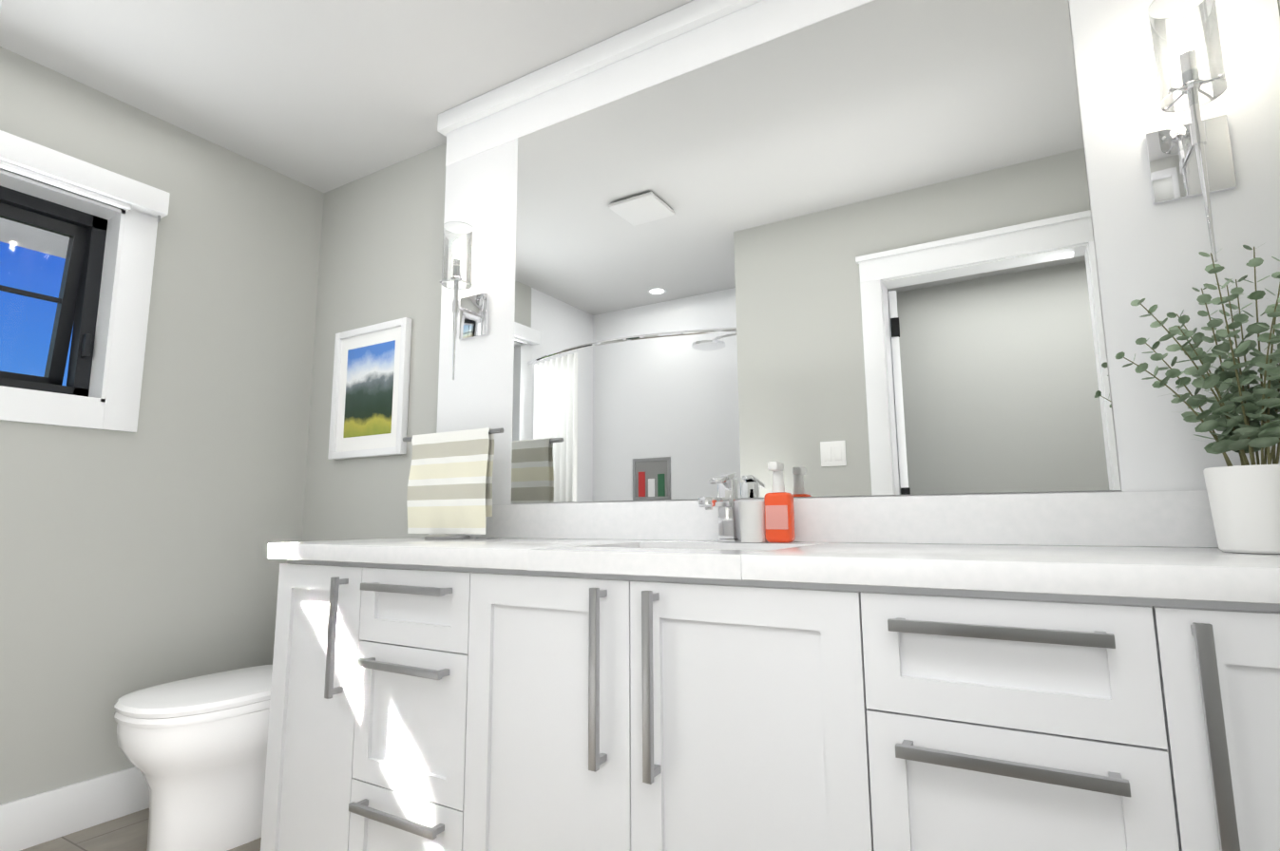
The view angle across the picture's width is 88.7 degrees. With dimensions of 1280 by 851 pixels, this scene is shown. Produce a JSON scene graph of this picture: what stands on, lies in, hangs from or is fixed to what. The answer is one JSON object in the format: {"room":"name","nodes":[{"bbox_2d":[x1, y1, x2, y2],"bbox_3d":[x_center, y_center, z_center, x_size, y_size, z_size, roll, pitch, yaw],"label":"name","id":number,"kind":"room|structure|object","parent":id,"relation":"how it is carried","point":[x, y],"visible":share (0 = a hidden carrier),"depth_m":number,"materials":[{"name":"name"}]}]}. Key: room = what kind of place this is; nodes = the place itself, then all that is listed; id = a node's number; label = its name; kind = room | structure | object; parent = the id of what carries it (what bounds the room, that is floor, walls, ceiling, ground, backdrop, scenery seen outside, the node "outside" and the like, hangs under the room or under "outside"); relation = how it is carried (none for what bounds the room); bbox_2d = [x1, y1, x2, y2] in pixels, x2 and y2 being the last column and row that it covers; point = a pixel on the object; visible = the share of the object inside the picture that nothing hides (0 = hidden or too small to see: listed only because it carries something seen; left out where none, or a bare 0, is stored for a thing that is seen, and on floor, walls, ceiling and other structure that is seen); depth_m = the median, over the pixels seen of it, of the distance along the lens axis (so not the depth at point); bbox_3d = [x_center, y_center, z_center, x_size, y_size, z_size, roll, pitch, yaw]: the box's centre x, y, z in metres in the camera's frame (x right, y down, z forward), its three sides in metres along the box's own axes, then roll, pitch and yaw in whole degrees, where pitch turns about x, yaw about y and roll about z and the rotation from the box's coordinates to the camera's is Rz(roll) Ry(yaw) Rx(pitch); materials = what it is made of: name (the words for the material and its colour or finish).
{"room":"bathroom","nodes":[
{"label":"bathroom","id":0,"kind":"room"},
{"bbox_2d":[20,808,261,850],"bbox_3d":[-0.376,1.048,0.281,4.600,0.060,3.290,-5,-9,30],"label":"floor","id":1,"kind":"structure","parent":0,"point":[129,832],"depth_m":2.01,"materials":[{"name":"tile"}]},
{"bbox_2d":[114,665,272,850],"bbox_3d":[-1.247,0.877,2.146,0.414,0.806,0.766,-5,-9,30],"label":"toilet","id":2,"kind":"object","parent":1,"relation":"on","point":[194,751],"visible":0.42,"depth_m":1.88,"materials":[{"name":"white ceramic"}]},
{"bbox_2d":[260,554,1279,850],"bbox_3d":[0.152,0.732,1.386,2.195,0.865,0.696,-5,-9,30],"label":"bathroom vanity","id":3,"kind":"object","parent":1,"relation":"on","point":[1093,671],"depth_m":1.05,"materials":[{"name":"white wood"}]},
{"bbox_2d":[267,535,1279,592],"bbox_3d":[0.145,0.285,1.460,2.216,0.040,0.680,-5,-9,30],"label":"countertop","id":4,"kind":"structure","parent":3,"relation":"on","point":[1083,563],"depth_m":1.06,"materials":[{"name":"white stone"}]},
{"bbox_2d":[402,427,503,539],"bbox_3d":[-0.582,0.180,1.998,0.420,0.325,0.132,-5,-9,30],"label":"towel stand","id":5,"kind":"object","parent":4,"relation":"on","point":[449,491],"visible":0.98,"depth_m":1.98,"materials":[{"name":"beige fabric"}]},
{"bbox_2d":[698,473,741,542],"bbox_3d":[0.188,0.193,1.555,0.048,0.167,0.159,-5,-9,30],"label":"faucet","id":6,"kind":"object","parent":4,"relation":"on","point":[725,501],"visible":0.96,"depth_m":1.58,"materials":[{"name":"silver metal"}]},
{"bbox_2d":[738,501,766,542],"bbox_3d":[0.270,0.229,1.560,0.068,0.095,0.068,-5,-9,30],"label":"cup","id":7,"kind":"object","parent":4,"relation":"on","point":[752,517],"visible":0.92,"depth_m":1.53,"materials":[{"name":"white ceramic"}]},
{"bbox_2d":[764,461,795,542],"bbox_3d":[0.321,0.179,1.526,0.064,0.185,0.062,-5,-9,30],"label":"soap bottle","id":8,"kind":"object","parent":4,"relation":"on","point":[779,515],"visible":1,"depth_m":1.51,"materials":[{"name":"orange plastic"}]},
{"bbox_2d":[1115,242,1279,554],"bbox_3d":[0.958,-0.039,1.052,0.304,0.476,0.270,-5,-9,30],"label":"plant","id":9,"kind":"object","parent":4,"relation":"on","point":[1244,499],"visible":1,"depth_m":1.02,"materials":[{"name":"green plant"}]},
{"bbox_2d":[0,46,324,804],"bbox_3d":[-2.129,0.081,2.307,0.670,2.440,4.800,-5,-9,30],"label":"wall","id":10,"kind":"structure","parent":0,"point":[133,562],"depth_m":2.37,"materials":[{"name":"grey paint"}]},
{"bbox_2d":[0,766,149,850],"bbox_3d":[-1.827,1.192,1.976,0.014,0.145,1.601,-5,-9,30],"label":"baseboard","id":11,"kind":"structure","parent":10,"relation":"attached to","point":[26,823],"depth_m":2.05,"materials":[{"name":"white paint"}]},
{"bbox_2d":[0,168,157,432],"bbox_3d":[-2.128,-0.459,1.946,0.258,0.870,1.060,-5,-9,30],"label":"window","id":12,"kind":"structure","parent":10,"relation":"in","point":[111,402],"depth_m":2.25,"materials":[{"name":"white paint"}]},
{"bbox_2d":[0,130,170,222],"bbox_3d":[-1.994,-0.847,1.918,0.060,0.108,1.070,-5,-9,30],"label":"window blind","id":13,"kind":"object","parent":12,"relation":"attached to","point":[29,159],"visible":0.98,"depth_m":2.14,"materials":[{"name":"white paint"}]},
{"bbox_2d":[0,0,693,192],"bbox_3d":[-0.393,-1.438,0.628,4.600,0.080,3.290,-5,-9,30],"label":"ceiling","id":14,"kind":"structure","parent":0,"point":[323,96],"depth_m":2.11,"materials":[{"name":"white paint"}]},
{"bbox_2d":[302,142,446,541],"bbox_3d":[-0.077,0.037,2.098,3.442,2.440,0.120,-5,-9,30],"label":"wall","id":15,"kind":"structure","parent":0,"point":[381,249],"depth_m":2.68,"materials":[{"name":"grey paint"}]},
{"bbox_2d":[327,317,411,459],"bbox_3d":[-1.091,-0.140,2.637,0.440,0.535,0.029,-5,-9,30],"label":"picture frame","id":16,"kind":"object","parent":15,"relation":"attached to","point":[370,397],"visible":1,"depth_m":2.63,"materials":[{"name":"white paint"}]},
{"bbox_2d":[436,0,1279,504],"bbox_3d":[0.263,-0.462,1.803,2.240,1.532,0.148,-5,-9,30],"label":"mirror","id":17,"kind":"object","parent":15,"relation":"attached to","point":[869,247],"visible":0.77,"depth_m":1.60,"materials":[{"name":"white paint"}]},
{"bbox_2d":[439,221,489,380],"bbox_3d":[-0.594,-0.401,2.172,0.124,0.520,0.140,-5,-9,30],"label":"sconce","id":18,"kind":"object","parent":17,"relation":"attached to","point":[474,316],"visible":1,"depth_m":2.19,"materials":[{"name":"silver metal"}]},
{"bbox_2d":[1145,0,1237,263],"bbox_3d":[1.034,-0.545,1.221,0.124,0.520,0.140,-5,-9,30],"label":"sconce","id":19,"kind":"object","parent":17,"relation":"attached to","point":[1194,159],"visible":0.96,"depth_m":1.25,"materials":[{"name":"silver metal"}]},
{"bbox_2d":[1277,0,1279,16],"bbox_3d":[0.884,-0.196,0.475,0.120,2.440,1.725,-5,-9,30],"label":"wall","id":20,"kind":"structure","parent":0,"point":[1278,2],"depth_m":1.24,"materials":[{"name":"grey paint"}]},
{"bbox_2d":[428,490,1218,547],"bbox_3d":[0.224,0.319,1.590,2.216,0.278,0.130,-5,-9,30],"label":"backsplash","id":21,"kind":"structure","parent":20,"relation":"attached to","point":[1181,518],"depth_m":1.42,"materials":[{"name":"white stone"}]}
]}

